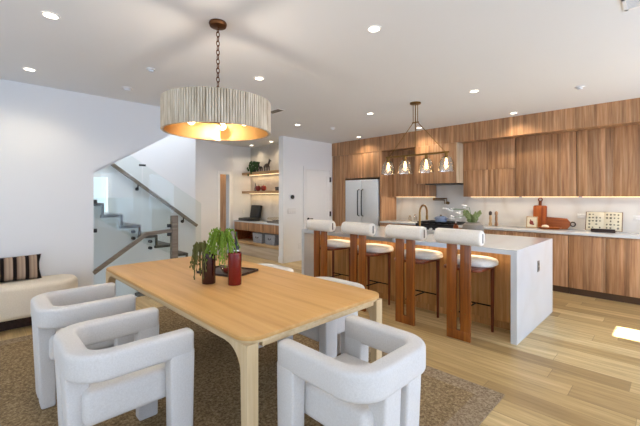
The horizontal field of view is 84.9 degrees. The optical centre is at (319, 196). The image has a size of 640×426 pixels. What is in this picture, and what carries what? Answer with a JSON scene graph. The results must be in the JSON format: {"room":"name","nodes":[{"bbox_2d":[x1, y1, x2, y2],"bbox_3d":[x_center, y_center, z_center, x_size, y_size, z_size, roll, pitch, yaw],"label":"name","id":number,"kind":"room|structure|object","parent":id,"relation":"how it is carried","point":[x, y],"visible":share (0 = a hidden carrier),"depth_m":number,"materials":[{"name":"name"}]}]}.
{"room":"dining room","nodes":[
{"label":"dining room","id":0,"kind":"room"},
{"bbox_2d":[0,79,170,286],"bbox_3d":[-3.735,0.107,3.803,5.420,2.845,0.120,0,0,-45],"label":"wall","id":1,"kind":"structure","parent":0,"point":[53,141],"depth_m":4.25,"materials":[{"name":"white paint"}]},
{"bbox_2d":[94,137,164,172],"bbox_3d":[-3.334,-0.403,4.949,3.200,2.225,0.950,0,0,-45],"label":"ceiling","id":2,"kind":"structure","parent":0,"point":[102,167],"depth_m":4.82,"materials":[{"name":"white paint"}]},
{"bbox_2d":[94,135,195,256],"bbox_3d":[-4.239,0.280,6.437,4.000,5.500,0.120,0,0,-45],"label":"wall","id":3,"kind":"structure","parent":0,"point":[169,171],"depth_m":7.27,"materials":[{"name":"white paint"}]},
{"bbox_2d":[94,163,197,226],"bbox_3d":[-3.695,-0.082,6.894,2.618,1.784,0.192,0,0,-45],"label":"handrail","id":4,"kind":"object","parent":3,"relation":"in","point":[108,177],"depth_m":6.72,"materials":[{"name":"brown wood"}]},
{"bbox_2d":[196,139,232,254],"bbox_3d":[-2.573,0.058,8.497,0.100,2.745,1.363,0,0,28],"label":"wall","id":5,"kind":"structure","parent":0,"point":[211,157],"depth_m":8.30,"materials":[{"name":"grey paint"}]},
{"bbox_2d":[218,171,230,252],"bbox_3d":[-2.426,0.395,8.762,0.115,2.070,0.470,0,0,28],"label":"trim","id":6,"kind":"structure","parent":5,"relation":"attached to","point":[228,185],"depth_m":8.90,"materials":[{"name":"white paint"}]},
{"bbox_2d":[233,146,250,250],"bbox_3d":[-2.095,0.058,9.253,0.530,2.745,0.120,0,0,-45],"label":"wall","id":7,"kind":"structure","parent":0,"point":[241,155],"depth_m":9.18,"materials":[{"name":"white paint"}]},
{"bbox_2d":[251,143,278,220],"bbox_3d":[-1.193,0.058,8.794,0.110,2.745,2.040,0,0,-45],"label":"wall","id":8,"kind":"structure","parent":0,"point":[262,154],"depth_m":8.85,"materials":[{"name":"grey paint"}]},
{"bbox_2d":[242,170,278,175],"bbox_3d":[-1.288,-0.596,8.617,0.265,0.068,1.910,0,0,-45],"label":"wall shelf","id":9,"kind":"object","parent":8,"relation":"attached to","point":[270,171],"visible":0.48,"depth_m":8.57,"materials":[{"name":"brown wood"}]},
{"bbox_2d":[247,161,259,175],"bbox_3d":[-1.703,-0.724,8.915,0.311,0.397,0.263,0,0,-29],"label":"trailing plant","id":10,"kind":"object","parent":9,"relation":"on","point":[254,164],"visible":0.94,"depth_m":8.88,"materials":[{"name":"green plant"}]},
{"bbox_2d":[264,159,270,170],"bbox_3d":[-1.290,-0.787,8.572,0.083,0.306,0.311,0,0,-45],"label":"animal figurine","id":11,"kind":"object","parent":9,"relation":"on","point":[266,165],"visible":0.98,"depth_m":8.54,"materials":[{"name":"brown metal"}]},
{"bbox_2d":[242,191,278,193],"bbox_3d":[-1.288,-0.116,8.617,0.265,0.068,1.910,0,0,-45],"label":"wall shelf","id":12,"kind":"object","parent":8,"relation":"attached to","point":[243,192],"visible":0.56,"depth_m":8.73,"materials":[{"name":"brown wood"}]},
{"bbox_2d":[279,136,332,256],"bbox_3d":[-0.096,0.058,8.338,2.110,2.745,0.150,0,0,-45],"label":"wall","id":13,"kind":"structure","parent":0,"point":[294,153],"depth_m":7.77,"materials":[{"name":"white paint"}]},
{"bbox_2d":[278,254,301,262],"bbox_3d":[-0.645,1.365,7.787,0.585,0.130,0.165,0,0,-45],"label":"baseboard","id":14,"kind":"structure","parent":13,"relation":"attached to","point":[288,259],"depth_m":7.65,"materials":[{"name":"white paint"}]},
{"bbox_2d":[287,208,295,213],"bbox_3d":[-0.630,0.309,7.697,0.229,0.116,0.013,0,0,-45],"label":"light switch","id":15,"kind":"object","parent":13,"relation":"attached to","point":[289,210],"visible":1,"depth_m":7.69,"materials":[{"name":"white paint"}]},
{"bbox_2d":[303,166,331,228],"bbox_3d":[-0.046,0.365,8.265,0.940,2.130,0.025,0,0,-45],"label":"trim","id":16,"kind":"structure","parent":13,"relation":"attached to","point":[305,168],"depth_m":7.97,"materials":[{"name":"white paint"}]},
{"bbox_2d":[306,170,330,228],"bbox_3d":[-0.017,0.400,8.258,0.810,2.040,0.085,0,0,-45],"label":"door","id":17,"kind":"structure","parent":13,"relation":"in","point":[317,182],"depth_m":8.26,"materials":[{"name":"white paint"}]},
{"bbox_2d":[0,0,639,147],"bbox_3d":[-0.874,-1.375,3.913,9.650,0.120,12.200,0,0,-45],"label":"ceiling","id":18,"kind":"structure","parent":0,"point":[319,62],"depth_m":3.25,"materials":[{"name":"white paint"}]},
{"bbox_2d":[22,67,36,71],"bbox_3d":[-2.987,-1.312,3.599,0.116,0.005,0.116,0,0,-45],"label":"recessed light","id":19,"kind":"object","parent":18,"relation":"in","point":[23,68],"visible":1,"depth_m":3.60,"materials":[{"name":"beige"}]},
{"bbox_2d":[40,11,60,19],"bbox_3d":[-1.948,-1.312,2.531,0.116,0.005,0.116,0,0,-45],"label":"recessed light","id":20,"kind":"object","parent":18,"relation":"in","point":[50,15],"visible":1,"depth_m":2.53,"materials":[{"name":"white paint"}]},
{"bbox_2d":[122,87,132,90],"bbox_3d":[-2.325,-1.300,4.224,0.120,0.030,0.120,0,0,-45],"label":"smoke detector","id":21,"kind":"object","parent":18,"relation":"attached to","point":[124,88],"visible":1,"depth_m":4.20,"materials":[{"name":"grey paint"}]},
{"bbox_2d":[146,68,155,72],"bbox_3d":[-1.735,-1.300,3.597,0.090,0.030,0.090,0,0,-45],"label":"sprinkler","id":22,"kind":"object","parent":18,"relation":"attached to","point":[151,70],"visible":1,"depth_m":3.58,"materials":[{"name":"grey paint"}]},
{"bbox_2d":[160,18,270,140],"bbox_3d":[-0.770,-0.900,2.639,0.790,0.830,0.791,0,0,-26],"label":"drum chandelier","id":23,"kind":"object","parent":18,"relation":"hanging from","point":[216,113],"visible":1,"depth_m":2.36,"materials":[{"name":"beige fabric"}]},
{"bbox_2d":[254,76,264,79],"bbox_3d":[-0.673,-1.312,3.873,0.116,0.005,0.116,0,0,-45],"label":"recessed light","id":24,"kind":"object","parent":18,"relation":"in","point":[257,77],"visible":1,"depth_m":3.87,"materials":[{"name":"beige"}]},
{"bbox_2d":[271,108,285,113],"bbox_3d":[-0.683,-1.311,5.351,0.160,0.008,0.320,0,0,-45],"label":"ceiling vent","id":25,"kind":"object","parent":18,"relation":"in","point":[277,110],"visible":0.77,"depth_m":5.30,"materials":[{"name":"grey metal"}]},
{"bbox_2d":[367,25,381,32],"bbox_3d":[0.422,-1.312,2.734,0.116,0.005,0.116,0,0,-45],"label":"recessed light","id":26,"kind":"object","parent":18,"relation":"in","point":[374,28],"visible":1,"depth_m":2.72,"materials":[{"name":"beige"}]},
{"bbox_2d":[386,101,449,167],"bbox_3d":[1.332,-0.825,4.887,0.210,0.980,1.110,0,0,-45],"label":"pendant light","id":27,"kind":"object","parent":18,"relation":"hanging from","point":[415,103],"visible":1,"depth_m":4.88,"materials":[{"name":"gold metal"}]},
{"bbox_2d":[575,86,584,89],"bbox_3d":[3.106,-1.300,4.185,0.100,0.030,0.100,0,0,-45],"label":"smoke detector","id":28,"kind":"object","parent":18,"relation":"attached to","point":[577,87],"visible":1,"depth_m":4.17,"materials":[{"name":"grey paint"}]},
{"bbox_2d":[621,0,639,11],"bbox_3d":[2.187,-1.311,2.283,0.200,0.008,0.320,0,0,-45],"label":"ceiling vent","id":29,"kind":"object","parent":18,"relation":"in","point":[627,4],"visible":1,"depth_m":2.38,"materials":[{"name":"white paint"}]},
{"bbox_2d":[0,248,639,425],"bbox_3d":[-0.891,1.480,3.966,9.500,0.100,12.100,0,0,-45],"label":"floor","id":30,"kind":"structure","parent":0,"point":[580,366],"depth_m":3.08,"materials":[{"name":"brown wood"}]},
{"bbox_2d":[0,274,77,331],"bbox_3d":[-3.706,1.180,3.403,2.240,0.500,0.460,0,0,-45],"label":"bench","id":31,"kind":"object","parent":30,"relation":"on","point":[15,296],"visible":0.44,"depth_m":3.72,"materials":[{"name":"beige fabric"}]},
{"bbox_2d":[0,254,41,281],"bbox_3d":[-3.439,0.794,3.802,0.660,0.272,0.169,0,0,-45],"label":"throw pillow","id":32,"kind":"object","parent":31,"relation":"on","point":[20,267],"visible":1,"depth_m":3.85,"materials":[{"name":"fabric"}]},
{"bbox_2d":[93,200,177,274],"bbox_3d":[-2.570,0.720,4.936,1.119,1.420,0.112,0,0,-45],"label":"guard","id":33,"kind":"object","parent":30,"relation":"on","point":[172,232],"visible":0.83,"depth_m":5.14,"materials":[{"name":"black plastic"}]},
{"bbox_2d":[94,203,187,296],"bbox_3d":[-3.925,1.325,5.854,3.610,3.210,1.130,0,0,-45],"label":"staircase","id":34,"kind":"structure","parent":30,"relation":"on","point":[113,234],"depth_m":5.77,"materials":[{"name":"glass"},{"name":"wood"},{"name":"grey carpet"}]},
{"bbox_2d":[131,164,152,249],"bbox_3d":[-2.950,0.096,6.040,1.880,2.429,0.055,0,0,-45],"label":"bracket","id":35,"kind":"object","parent":34,"relation":"attached to","point":[132,231],"visible":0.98,"depth_m":5.94,"materials":[{"name":"black metal"}]},
{"bbox_2d":[220,174,225,232],"bbox_3d":[-2.890,0.380,10.196,1.140,2.100,0.320,0,0,-45],"label":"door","id":36,"kind":"structure","parent":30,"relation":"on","point":[222,176],"depth_m":10.08,"materials":[{"name":"brown wood"}]},
{"bbox_2d":[0,306,504,425],"bbox_3d":[-1.048,1.423,2.843,2.920,0.011,3.800,0,0,-45],"label":"rug","id":37,"kind":"object","parent":30,"relation":"on","point":[446,399],"visible":0.33,"depth_m":2.54,"materials":[{"name":"brown carpet"}]},
{"bbox_2d":[31,282,135,408],"bbox_3d":[-1.772,1.073,2.606,0.570,0.690,0.600,0,0,-45],"label":"dining chair","id":38,"kind":"object","parent":37,"relation":"on","point":[53,311],"visible":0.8,"depth_m":2.38,"materials":[{"name":"white fabric"}]},
{"bbox_2d":[53,307,193,425],"bbox_3d":[-1.098,1.073,1.937,0.570,0.690,0.600,0,0,-45],"label":"dining chair","id":39,"kind":"object","parent":37,"relation":"on","point":[93,387],"visible":1,"depth_m":1.80,"materials":[{"name":"white fabric"}]},
{"bbox_2d":[106,255,381,425],"bbox_3d":[-0.821,1.049,2.933,2.470,0.738,1.150,0,0,45],"label":"dining table","id":40,"kind":"object","parent":37,"relation":"on","point":[270,304],"visible":0.75,"depth_m":2.32,"materials":[{"name":"brown wood"}]},
{"bbox_2d":[202,253,215,284],"bbox_3d":[-0.878,0.559,2.764,0.104,0.240,0.104,0,0,-45],"label":"vase","id":41,"kind":"object","parent":40,"relation":"on","point":[210,275],"visible":0.7,"depth_m":2.72,"materials":[{"name":"red ceramic"}]},
{"bbox_2d":[189,227,239,279],"bbox_3d":[-0.816,0.443,2.783,0.393,0.408,0.264,0,0,11],"label":"trailing plant","id":42,"kind":"object","parent":41,"relation":"in","point":[222,239],"visible":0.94,"depth_m":2.71,"materials":[{"name":"green plant"}]},
{"bbox_2d":[196,265,257,276],"bbox_3d":[-0.833,0.669,3.167,0.440,0.020,0.320,0,0,25],"label":"serving tray","id":43,"kind":"object","parent":40,"relation":"on","point":[219,269],"visible":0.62,"depth_m":3.15,"materials":[{"name":"brown wood"}]},
{"bbox_2d":[234,232,238,250],"bbox_3d":[-0.752,0.485,3.148,0.049,0.346,0.049,0,0,-45],"label":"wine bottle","id":44,"kind":"object","parent":43,"relation":"on","point":[236,246],"visible":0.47,"depth_m":3.14,"materials":[{"name":"black glass"}]},
{"bbox_2d":[228,251,241,285],"bbox_3d":[-0.663,0.554,2.724,0.104,0.250,0.104,0,0,-45],"label":"vase","id":45,"kind":"object","parent":40,"relation":"on","point":[234,259],"visible":0.97,"depth_m":2.68,"materials":[{"name":"red ceramic"}]},
{"bbox_2d":[258,263,293,347],"bbox_3d":[-0.618,1.085,3.646,0.570,0.666,0.600,0,0,-45],"label":"dining chair","id":46,"kind":"object","parent":37,"relation":"on","point":[264,264],"visible":0.11,"depth_m":3.75,"materials":[{"name":"white fabric"}]},
{"bbox_2d":[277,277,364,357],"bbox_3d":[0.035,1.085,2.984,0.570,0.666,0.600,0,0,-45],"label":"dining chair","id":47,"kind":"object","parent":37,"relation":"on","point":[330,335],"visible":0.2,"depth_m":2.67,"materials":[{"name":"white fabric"}]},
{"bbox_2d":[277,315,425,425],"bbox_3d":[0.189,1.073,1.781,0.600,0.690,0.570,0,0,-45],"label":"dining chair","id":48,"kind":"object","parent":37,"relation":"on","point":[345,389],"visible":1,"depth_m":1.63,"materials":[{"name":"white fabric"}]},
{"bbox_2d":[234,220,278,261],"bbox_3d":[-1.380,1.015,8.525,0.525,0.830,1.910,0,0,-45],"label":"desk","id":49,"kind":"object","parent":30,"relation":"on","point":[245,229],"visible":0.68,"depth_m":8.36,"materials":[{"name":"brown wood"}]},
{"bbox_2d":[238,205,261,220],"bbox_3d":[-1.757,0.404,8.941,0.432,0.392,0.520,0,0,-45],"label":"laptop","id":50,"kind":"object","parent":49,"relation":"on","point":[256,210],"visible":1,"depth_m":8.91,"materials":[{"name":"black plastic"}]},
{"bbox_2d":[234,238,278,249],"bbox_3d":[-1.380,1.130,8.525,0.525,0.060,1.910,0,0,-45],"label":"shelf","id":51,"kind":"object","parent":49,"relation":"attached to","point":[248,242],"depth_m":8.36,"materials":[{"name":"brown wood"}]},
{"bbox_2d":[253,232,268,243],"bbox_3d":[-1.413,0.980,8.465,0.306,0.240,0.397,0,0,-45],"label":"storage bin","id":52,"kind":"object","parent":49,"relation":"on","point":[258,237],"visible":0.67,"depth_m":8.34,"materials":[{"name":"grey fabric"}]},
{"bbox_2d":[265,233,278,245],"bbox_3d":[-1.062,0.980,8.109,0.306,0.240,0.397,0,0,-45],"label":"storage bin","id":53,"kind":"object","parent":49,"relation":"on","point":[270,239],"visible":0.73,"depth_m":7.97,"materials":[{"name":"grey fabric"}]},
{"bbox_2d":[267,220,278,223],"bbox_3d":[-0.947,0.537,8.082,0.340,0.125,0.480,0,0,-45],"label":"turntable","id":54,"kind":"object","parent":49,"relation":"on","point":[270,221],"visible":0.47,"depth_m":8.01,"materials":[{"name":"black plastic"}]},
{"bbox_2d":[306,219,349,280],"bbox_3d":[0.179,0.876,5.106,0.635,1.108,0.480,0,0,-45],"label":"bar stool","id":55,"kind":"object","parent":30,"relation":"on","point":[325,226],"visible":0.67,"depth_m":4.95,"materials":[{"name":"brown wood"}]},
{"bbox_2d":[345,179,379,225],"bbox_3d":[1.115,0.505,8.121,0.668,1.810,0.970,0,0,-45],"label":"refrigerator","id":56,"kind":"object","parent":30,"relation":"on","point":[362,197],"visible":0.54,"depth_m":7.89,"materials":[{"name":"metal"}]},
{"bbox_2d":[332,151,395,225],"bbox_3d":[1.020,0.217,8.287,0.570,2.425,1.470,0,0,-45],"label":"tall cabinet","id":57,"kind":"object","parent":30,"relation":"on","point":[371,165],"visible":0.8,"depth_m":8.01,"materials":[{"name":"brown wood"}]},
{"bbox_2d":[341,221,393,311],"bbox_3d":[0.657,0.876,4.622,0.635,1.108,0.480,0,0,-45],"label":"bar stool","id":58,"kind":"object","parent":30,"relation":"on","point":[364,249],"visible":0.93,"depth_m":4.47,"materials":[{"name":"brown wood"}]},
{"bbox_2d":[380,223,414,225],"bbox_3d":[1.819,0.991,7.442,0.640,0.878,0.845,0,0,-45],"label":"base cabinet","id":59,"kind":"object","parent":30,"relation":"on","point":[381,224],"visible":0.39,"depth_m":7.35,"materials":[{"name":"brown wood"}]},
{"bbox_2d":[380,220,416,224],"bbox_3d":[1.802,0.533,7.426,0.643,0.034,0.845,0,0,-45],"label":"countertop","id":60,"kind":"structure","parent":59,"relation":"on","point":[409,222],"depth_m":7.37,"materials":[{"name":"white stone"}]},
{"bbox_2d":[385,224,442,325],"bbox_3d":[1.138,0.876,4.134,0.635,1.108,0.480,0,0,-45],"label":"bar stool","id":61,"kind":"object","parent":30,"relation":"on","point":[411,255],"visible":1,"depth_m":3.97,"materials":[{"name":"brown wood"}]},
{"bbox_2d":[302,226,552,344],"bbox_3d":[1.301,0.973,4.976,1.400,0.914,3.120,0,0,-45],"label":"kitchen island","id":62,"kind":"object","parent":30,"relation":"on","point":[523,295],"visible":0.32,"depth_m":4.03,"materials":[{"name":"white stone"}]},
{"bbox_2d":[302,226,552,255],"bbox_3d":[1.301,0.541,4.976,1.400,0.050,3.120,0,0,-45],"label":"island countertop","id":63,"kind":"structure","parent":62,"relation":"on","point":[494,243],"depth_m":4.09,"materials":[{"name":"white stone"}]},
{"bbox_2d":[419,204,427,225],"bbox_3d":[1.477,0.309,4.934,0.244,0.414,0.098,0,0,-45],"label":"faucet","id":64,"kind":"object","parent":63,"relation":"on","point":[421,206],"visible":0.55,"depth_m":4.89,"materials":[{"name":"gold metal"}]},
{"bbox_2d":[453,220,458,228],"bbox_3d":[1.873,0.418,4.823,0.067,0.196,0.068,0,0,-3],"label":"soap bottle","id":65,"kind":"object","parent":63,"relation":"on","point":[455,226],"visible":0.66,"depth_m":4.80,"materials":[{"name":"brown glass"}]},
{"bbox_2d":[462,222,483,231],"bbox_3d":[1.984,0.421,4.540,0.270,0.190,0.270,0,0,-45],"label":"flower bowl","id":66,"kind":"object","parent":63,"relation":"on","point":[467,225],"visible":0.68,"depth_m":4.44,"materials":[{"name":"white ceramic"}]},
{"bbox_2d":[442,205,481,222],"bbox_3d":[1.875,0.239,4.634,0.501,0.278,0.174,0,0,42],"label":"flower arrangement","id":67,"kind":"object","parent":66,"relation":"in","point":[471,218],"visible":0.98,"depth_m":4.57,"materials":[{"name":"green plant"}]},
{"bbox_2d":[537,260,539,271],"bbox_3d":[2.435,0.770,3.897,0.074,0.120,0.010,0,0,-45],"label":"outlet","id":68,"kind":"object","parent":62,"relation":"attached to","point":[538,262],"visible":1,"depth_m":3.88,"materials":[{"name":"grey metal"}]},
{"bbox_2d":[415,215,464,229],"bbox_3d":[2.360,0.863,6.820,0.682,1.035,0.790,0,0,-45],"label":"range","id":69,"kind":"object","parent":30,"relation":"on","point":[428,224],"depth_m":6.72,"materials":[{"name":"metal"}]},
{"bbox_2d":[415,223,462,225],"bbox_3d":[2.382,0.521,6.842,0.620,0.018,0.790,0,0,-45],"label":"cooktop","id":70,"kind":"object","parent":69,"relation":"in","point":[416,224],"depth_m":6.60,"materials":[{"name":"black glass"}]},
{"bbox_2d":[434,228,498,342],"bbox_3d":[1.569,0.876,3.696,0.635,1.108,0.480,0,0,-45],"label":"bar stool","id":71,"kind":"object","parent":30,"relation":"on","point":[465,262],"visible":1,"depth_m":3.53,"materials":[{"name":"brown wood"}]},
{"bbox_2d":[459,228,505,234],"bbox_3d":[2.975,0.991,6.269,0.640,0.878,0.850,0,0,-45],"label":"base cabinet","id":72,"kind":"object","parent":30,"relation":"on","point":[486,231],"visible":0.08,"depth_m":5.87,"materials":[{"name":"brown wood"}]},
{"bbox_2d":[458,224,639,238],"bbox_3d":[3.861,0.533,5.337,0.643,0.034,3.420,0,0,-45],"label":"countertop","id":73,"kind":"structure","parent":72,"relation":"on","point":[631,235],"depth_m":5.24,"materials":[{"name":"white stone"}]},
{"bbox_2d":[489,211,491,225],"bbox_3d":[3.064,0.383,6.293,0.059,0.266,0.060,0,0,-45],"label":"pepper mill","id":74,"kind":"object","parent":73,"relation":"on","point":[490,212],"visible":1,"depth_m":6.27,"materials":[{"name":"brown wood"}]},
{"bbox_2d":[494,211,497,225],"bbox_3d":[3.149,0.383,6.250,0.059,0.266,0.060,0,0,-45],"label":"pepper mill","id":75,"kind":"object","parent":73,"relation":"on","point":[496,212],"visible":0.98,"depth_m":6.23,"materials":[{"name":"brown wood"}]},
{"bbox_2d":[526,216,537,227],"bbox_3d":[3.565,0.422,5.888,0.038,0.189,0.170,0,0,-45],"label":"picture card","id":76,"kind":"object","parent":73,"relation":"on","point":[531,221],"visible":1,"depth_m":5.88,"materials":[{"name":"beige paper"}]},
{"bbox_2d":[527,217,536,226],"bbox_3d":[3.560,0.421,5.883,0.002,0.160,0.140,11,-8,-44],"label":"print","id":77,"kind":"object","parent":76,"relation":"attached to","point":[531,221],"depth_m":5.88,"materials":[{"name":"beige paper"}]},
{"bbox_2d":[533,198,546,227],"bbox_3d":[3.712,0.263,5.907,0.080,0.508,0.200,0,0,-45],"label":"cutting board","id":78,"kind":"object","parent":73,"relation":"on","point":[540,211],"visible":0.86,"depth_m":5.89,"materials":[{"name":"brown wood"}]},
{"bbox_2d":[537,226,560,229],"bbox_3d":[3.703,0.501,5.645,0.168,0.030,0.348,0,0,-45],"label":"wooden tray","id":79,"kind":"object","parent":73,"relation":"on","point":[540,227],"visible":0.94,"depth_m":5.61,"materials":[{"name":"brown wood"}]},
{"bbox_2d":[546,217,575,228],"bbox_3d":[3.897,0.422,5.694,0.043,0.190,0.443,0,0,-45],"label":"cutting board","id":80,"kind":"object","parent":73,"relation":"on","point":[564,223],"visible":0.91,"depth_m":5.69,"materials":[{"name":"brown wood"}]},
{"bbox_2d":[591,228,615,232],"bbox_3d":[4.186,0.390,5.166,0.179,0.252,0.280,0,0,-45],"label":"book stand","id":81,"kind":"object","parent":73,"relation":"on","point":[592,229],"visible":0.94,"depth_m":5.09,"materials":[{"name":"brown wood"}]},
{"bbox_2d":[585,212,622,231],"bbox_3d":[4.183,0.359,5.163,0.102,0.275,0.430,0,0,-45],"label":"cookbook","id":82,"kind":"object","parent":81,"relation":"on","point":[597,220],"visible":1,"depth_m":5.15,"materials":[{"name":"beige paper"}]},
{"bbox_2d":[506,231,569,292],"bbox_3d":[3.574,0.991,5.662,0.640,0.878,0.845,0,0,-45],"label":"base cabinet","id":83,"kind":"object","parent":30,"relation":"on","point":[560,241],"visible":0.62,"depth_m":5.22,"materials":[{"name":"brown wood"}]},
{"bbox_2d":[569,235,639,304],"bbox_3d":[4.171,0.991,5.056,0.640,0.878,0.845,0,0,-45],"label":"base cabinet","id":84,"kind":"object","parent":30,"relation":"on","point":[608,268],"visible":1,"depth_m":4.83,"materials":[{"name":"brown wood"}]},
{"bbox_3d":[3.723,0.057,6.044,0.110,2.745,8.780,0,0,-45],"label":"wall","id":85,"kind":"structure","parent":0,"visible":0},
{"bbox_2d":[415,142,462,184],"bbox_3d":[2.395,-0.619,6.883,0.555,0.758,0.870,0,0,-45],"label":"range hood","id":86,"kind":"object","parent":85,"relation":"attached to","point":[436,172],"visible":0.93,"depth_m":6.62,"materials":[{"name":"brown wood"}]},
{"bbox_2d":[332,98,639,156],"bbox_3d":[3.495,-1.157,5.784,0.580,0.314,8.530,0,0,-45],"label":"soffit","id":87,"kind":"structure","parent":85,"relation":"attached to","point":[623,112],"depth_m":5.75,"materials":[{"name":"brown wood"}]},
{"bbox_2d":[396,185,639,232],"bbox_3d":[4.216,0.145,5.452,0.019,0.810,7.045,0,0,-45],"label":"backsplash","id":88,"kind":"structure","parent":85,"relation":"attached to","point":[512,211],"depth_m":6.26,"materials":[{"name":"white tile"}]},
{"bbox_2d":[388,149,435,196],"bbox_3d":[1.961,-0.498,7.495,0.317,0.999,0.970,0,0,-45],"label":"upper cabinet","id":89,"kind":"object","parent":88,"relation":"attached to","point":[401,179],"visible":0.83,"depth_m":7.44,"materials":[{"name":"brown wood"}]},
{"bbox_2d":[433,198,449,203],"bbox_3d":[2.470,0.084,7.122,0.121,0.132,0.359,0,0,-45],"label":"pot filler","id":90,"kind":"object","parent":88,"relation":"attached to","point":[442,199],"visible":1,"depth_m":7.06,"materials":[{"name":"gold metal"}]},
{"bbox_2d":[463,138,514,196],"bbox_3d":[3.099,-0.498,6.341,0.317,0.999,0.880,0,0,-45],"label":"upper cabinet","id":91,"kind":"object","parent":88,"relation":"attached to","point":[488,166],"visible":0.98,"depth_m":6.21,"materials":[{"name":"brown wood"}]},
{"bbox_2d":[515,131,576,196],"bbox_3d":[3.708,-0.498,5.723,0.317,0.999,0.845,0,0,-45],"label":"upper cabinet","id":92,"kind":"object","parent":88,"relation":"attached to","point":[545,165],"visible":0.96,"depth_m":5.59,"materials":[{"name":"brown wood"}]},
{"bbox_2d":[577,214,585,217],"bbox_3d":[4.130,0.300,5.518,0.010,0.072,0.118,0,0,-45],"label":"outlet","id":93,"kind":"object","parent":88,"relation":"attached to","point":[578,215],"visible":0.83,"depth_m":5.52,"materials":[{"name":"white paint"}]},
{"bbox_2d":[577,124,639,196],"bbox_3d":[4.304,-0.498,5.118,0.317,0.999,0.845,0,0,-45],"label":"upper cabinet","id":94,"kind":"object","parent":88,"relation":"attached to","point":[608,159],"visible":1,"depth_m":5.04,"materials":[{"name":"brown wood"}]},
{"bbox_2d":[633,215,639,219],"bbox_3d":[4.593,0.300,5.048,0.010,0.072,0.118,0,0,-45],"label":"outlet","id":95,"kind":"object","parent":88,"relation":"attached to","point":[635,217],"visible":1,"depth_m":5.06,"materials":[{"name":"white paint"}]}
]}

